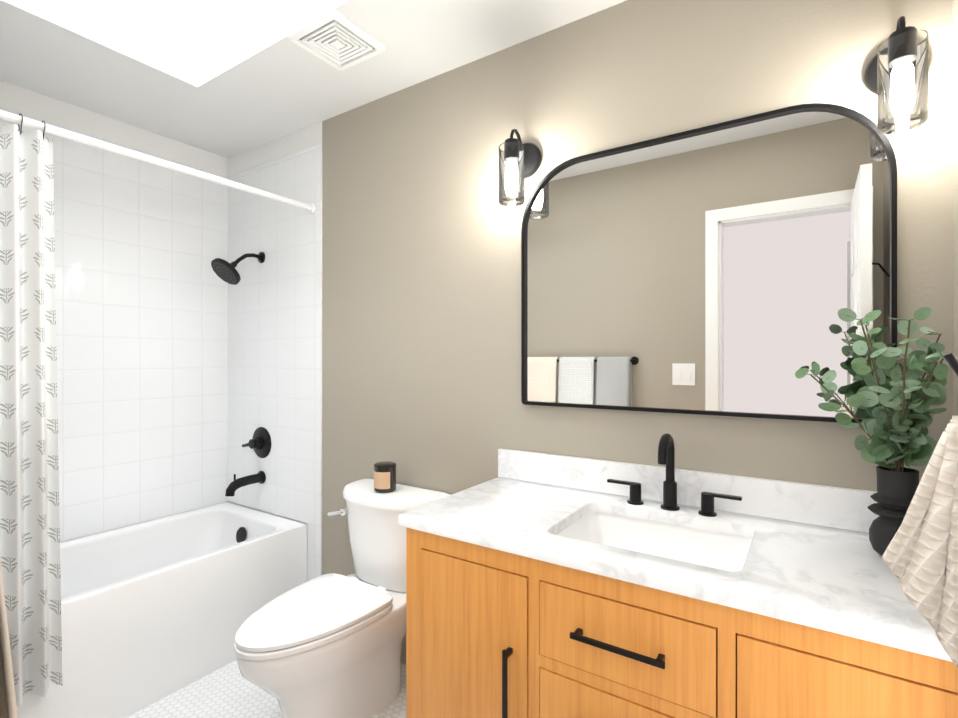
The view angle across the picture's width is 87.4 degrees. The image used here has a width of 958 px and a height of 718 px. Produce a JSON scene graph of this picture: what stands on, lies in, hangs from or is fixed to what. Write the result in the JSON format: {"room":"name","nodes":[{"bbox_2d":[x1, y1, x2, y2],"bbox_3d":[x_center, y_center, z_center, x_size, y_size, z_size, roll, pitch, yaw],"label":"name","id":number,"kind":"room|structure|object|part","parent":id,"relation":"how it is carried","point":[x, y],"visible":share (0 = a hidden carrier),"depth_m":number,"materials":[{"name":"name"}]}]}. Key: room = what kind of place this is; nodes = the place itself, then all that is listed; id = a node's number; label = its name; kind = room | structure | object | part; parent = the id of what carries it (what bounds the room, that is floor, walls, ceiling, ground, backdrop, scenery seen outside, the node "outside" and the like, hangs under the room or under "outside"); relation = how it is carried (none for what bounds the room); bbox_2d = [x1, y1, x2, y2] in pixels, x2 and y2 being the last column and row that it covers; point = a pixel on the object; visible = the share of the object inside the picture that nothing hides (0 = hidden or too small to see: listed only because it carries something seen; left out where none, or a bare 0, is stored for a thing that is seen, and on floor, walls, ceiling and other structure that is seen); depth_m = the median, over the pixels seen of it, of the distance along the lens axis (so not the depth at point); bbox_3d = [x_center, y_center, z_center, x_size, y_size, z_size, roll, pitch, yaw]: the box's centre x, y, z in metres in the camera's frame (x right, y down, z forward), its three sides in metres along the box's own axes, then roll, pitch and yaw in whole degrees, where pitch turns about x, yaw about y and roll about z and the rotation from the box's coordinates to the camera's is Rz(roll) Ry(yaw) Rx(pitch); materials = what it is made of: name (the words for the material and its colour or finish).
{"room":"bathroom","nodes":[
{"label":"bathroom","id":0,"kind":"room"},
{"bbox_2d":[0,80,227,542],"bbox_3d":[-1.878,0.075,2.276,0.100,2.440,1.470,0,0,34],"label":"wall","id":1,"kind":"structure","parent":0,"point":[28,102],"depth_m":2.36,"materials":[{"name":"white paint"}]},
{"bbox_2d":[0,106,227,541],"bbox_3d":[-1.803,-0.113,2.291,0.008,1.845,1.362,0,0,34],"label":"wall tile","id":2,"kind":"structure","parent":1,"relation":"attached to","point":[141,288],"depth_m":2.46,"materials":[{"name":"white tile"}]},
{"bbox_2d":[126,660,405,717],"bbox_3d":[-0.538,1.320,1.448,3.250,0.050,1.570,0,0,34],"label":"floor","id":3,"kind":"structure","parent":0,"point":[229,691],"depth_m":1.89,"materials":[{"name":"tile"}]},
{"bbox_2d":[17,502,306,717],"bbox_3d":[-1.511,1.053,2.093,0.710,0.483,1.350,0,0,34],"label":"bathtub","id":4,"kind":"object","parent":3,"relation":"on","point":[154,611],"visible":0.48,"depth_m":2.03,"materials":[{"name":"white ceramic"}]},
{"bbox_2d":[234,479,448,717],"bbox_3d":[-0.517,0.912,1.801,0.502,0.765,0.730,0,0,34],"label":"toilet","id":5,"kind":"object","parent":3,"relation":"on","point":[327,645],"visible":0.88,"depth_m":1.73,"materials":[{"name":"white ceramic"}]},
{"bbox_3d":[-0.570,0.869,1.716,0.372,0.048,0.529,0,0,34],"label":"seat","id":6,"kind":"part","parent":5,"relation":"part of","materials":[{"name":"white plastic"}]},
{"bbox_3d":[-0.584,0.632,2.062,0.103,0.046,0.033,0,0,34],"label":"flush lever","id":7,"kind":"part","parent":5,"relation":"part of","materials":[{"name":"silver metal"}]},
{"bbox_3d":[-0.370,0.735,2.017,0.472,0.330,0.200,0,0,34],"label":"tank","id":8,"kind":"part","parent":5,"relation":"part of","materials":[{"name":"white ceramic"}]},
{"bbox_2d":[374,461,395,492],"bbox_3d":[-0.377,0.474,2.016,0.089,0.108,0.089,0,0,34],"label":"candle jar","id":9,"kind":"object","parent":5,"relation":"on","point":[385,477],"visible":1,"depth_m":1.98,"materials":[{"name":"black glass"}]},
{"bbox_3d":[-0.371,0.549,2.016,0.496,0.039,0.212,0,0,34],"label":"tank lid","id":10,"kind":"part","parent":5,"relation":"part of","materials":[{"name":"white ceramic"}]},
{"bbox_2d":[399,433,957,717],"bbox_3d":[0.437,0.753,1.281,1.230,1.084,0.568,0,0,34],"label":"bathroom vanity","id":11,"kind":"object","parent":3,"relation":"on","point":[541,585],"visible":1,"depth_m":1.15,"materials":[{"name":"brown wood"}]},
{"bbox_3d":[0.306,0.824,1.082,1.180,0.702,0.001,0,0,34],"label":"reveal panel","id":12,"kind":"part","parent":11,"relation":"part of","materials":[{"name":"brown wood"}]},
{"bbox_2d":[399,477,952,661],"bbox_3d":[0.441,0.448,1.286,1.230,0.030,0.555,0,0,34],"label":"countertop","id":13,"kind":"structure","parent":11,"relation":"on","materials":[{"name":"stone"}]},
{"bbox_2d":[557,512,751,570],"bbox_3d":[0.436,0.538,1.270,0.500,0.149,0.390,0,0,34],"label":"sink","id":14,"kind":"object","parent":13,"relation":"in","point":[699,544],"depth_m":1.40,"materials":[{"name":"white ceramic"}]},
{"bbox_2d":[607,433,741,516],"bbox_3d":[0.533,0.322,1.421,0.370,0.222,0.128,0,0,34],"label":"faucet","id":15,"kind":"object","parent":13,"relation":"on","point":[669,507],"depth_m":1.44,"materials":[{"name":"black metal"}]},
{"bbox_2d":[795,307,948,555],"bbox_3d":[0.842,0.163,1.082,0.270,0.538,0.269,0,0,34],"label":"potted plant","id":16,"kind":"object","parent":13,"relation":"on","point":[896,406],"visible":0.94,"depth_m":1.07,"materials":[{"name":"green plant"}]},
{"bbox_2d":[0,0,626,157],"bbox_3d":[-0.538,-1.175,1.448,3.250,0.060,1.570,0,0,34],"label":"ceiling","id":17,"kind":"structure","parent":0,"point":[272,84],"depth_m":1.97,"materials":[{"name":"paint"}]},
{"bbox_2d":[43,0,317,72],"bbox_3d":[-0.850,-1.650,1.511,1.300,0.890,0.710,0,0,34],"label":"skylight","id":18,"kind":"object","parent":17,"relation":"attached to","point":[197,36],"depth_m":1.96,"materials":[{"name":"grey glass"}]},
{"bbox_2d":[287,9,385,70],"bbox_3d":[-0.510,-1.138,1.807,0.250,0.014,0.250,0,0,34],"label":"ceiling vent","id":19,"kind":"object","parent":17,"relation":"in","point":[336,39],"visible":1,"depth_m":1.79,"materials":[{"name":"white plastic"}]},
{"bbox_2d":[228,0,952,664],"bbox_3d":[-0.132,0.075,2.061,3.250,2.440,0.100,0,0,34],"label":"wall","id":20,"kind":"structure","parent":0,"point":[420,306],"depth_m":1.82,"materials":[{"name":"beige paint"}]},
{"bbox_2d":[228,144,321,580],"bbox_3d":[-1.092,0.130,2.632,0.802,2.330,0.008,0,0,34],"label":"wall tile","id":21,"kind":"structure","parent":20,"relation":"attached to","point":[275,343],"depth_m":2.58,"materials":[{"name":"white tile"}]},
{"bbox_2d":[211,252,264,284],"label":"shower head","id":22,"kind":"object","parent":21,"relation":"attached to","point":[223,269],"depth_m":2.51,"materials":[{"name":"black metal"}]},
{"bbox_2d":[225,471,265,495],"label":"tub spout","id":23,"kind":"object","parent":21,"relation":"attached to","point":[260,476],"depth_m":2.57,"materials":[{"name":"black metal"}]},
{"bbox_3d":[-1.211,0.638,2.587,0.068,0.106,0.199,0,0,34],"label":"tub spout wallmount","id":24,"kind":"part","parent":23,"relation":"part of","materials":[{"name":"black metal"}]},
{"bbox_2d":[242,427,270,457],"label":"shower valve","id":25,"kind":"object","parent":21,"relation":"attached to","point":[259,443],"depth_m":2.63,"materials":[{"name":"black metal"}]},
{"bbox_2d":[499,129,541,206],"bbox_3d":[0.128,-0.663,1.737,0.124,0.266,0.148,0,0,34],"label":"sconce","id":26,"kind":"object","parent":20,"relation":"attached to","point":[520,159],"visible":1,"depth_m":1.73,"materials":[{"name":"clear glass"}]},
{"bbox_3d":[0.112,-0.616,1.713,0.044,0.118,0.044,0,0,34],"label":"bulb","id":27,"kind":"part","parent":26,"relation":"part of","materials":[{"name":"white glass"}]},
{"bbox_3d":[0.112,-0.627,1.713,0.090,0.194,0.090,0,0,34],"label":"lamp shade","id":28,"kind":"part","parent":26,"relation":"part of","materials":[{"name":"clear glass"}]},
{"bbox_2d":[498,448,878,532],"bbox_3d":[0.589,0.382,1.509,1.230,0.101,0.020,0,0,34],"label":"backsplash","id":29,"kind":"structure","parent":20,"relation":"attached to","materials":[{"name":"stone"}]},
{"bbox_2d":[521,103,896,422],"bbox_3d":[0.588,-0.256,1.508,1.034,0.835,0.021,0,0,34],"label":"mirror","id":30,"kind":"object","parent":20,"relation":"attached to","point":[730,268],"visible":0.88,"depth_m":1.45,"materials":[{"name":"black metal"}]},
{"bbox_2d":[864,16,929,134],"bbox_3d":[0.984,-0.663,1.170,0.124,0.266,0.148,0,0,34],"label":"sconce","id":31,"kind":"object","parent":20,"relation":"attached to","point":[896,77],"visible":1,"depth_m":1.14,"materials":[{"name":"clear glass"}]},
{"bbox_3d":[0.968,-0.616,1.146,0.044,0.118,0.044,0,0,34],"label":"bulb","id":32,"kind":"part","parent":31,"relation":"part of","materials":[{"name":"white glass"}]},
{"bbox_2d":[881,353,957,666],"bbox_3d":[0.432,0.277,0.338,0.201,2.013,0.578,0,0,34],"label":"towel","id":33,"kind":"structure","parent":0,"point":[919,557],"depth_m":0.59,"materials":[{"name":"beige fabric"}]},
{"bbox_2d":[953,0,957,415],"bbox_3d":[0.748,0.075,0.536,0.100,2.440,1.470,0,0,34],"label":"wall","id":34,"kind":"structure","parent":0,"point":[955,199],"depth_m":1.15,"materials":[{"name":"beige paint"}]},
{"bbox_3d":[-0.944,0.075,0.835,3.050,2.440,0.100,0,0,34],"label":"wall","id":35,"kind":"structure","parent":0,"visible":0},
{"bbox_2d":[0,559,17,717],"bbox_3d":[-0.848,0.391,0.893,0.733,0.810,0.114,0,0,34],"label":"towel","id":36,"kind":"object","parent":35,"relation":"attached to","point":[8,707],"depth_m":1.00,"materials":[{"name":"brown fabric"}]},
{"bbox_3d":[-1.847,-0.113,1.499,0.810,1.845,0.008,0,0,34],"label":"wall tile","id":37,"kind":"structure","parent":0,"visible":0},
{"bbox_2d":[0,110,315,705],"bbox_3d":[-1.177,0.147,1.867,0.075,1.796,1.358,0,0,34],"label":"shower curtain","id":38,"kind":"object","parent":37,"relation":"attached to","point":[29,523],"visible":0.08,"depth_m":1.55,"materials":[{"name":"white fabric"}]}
]}

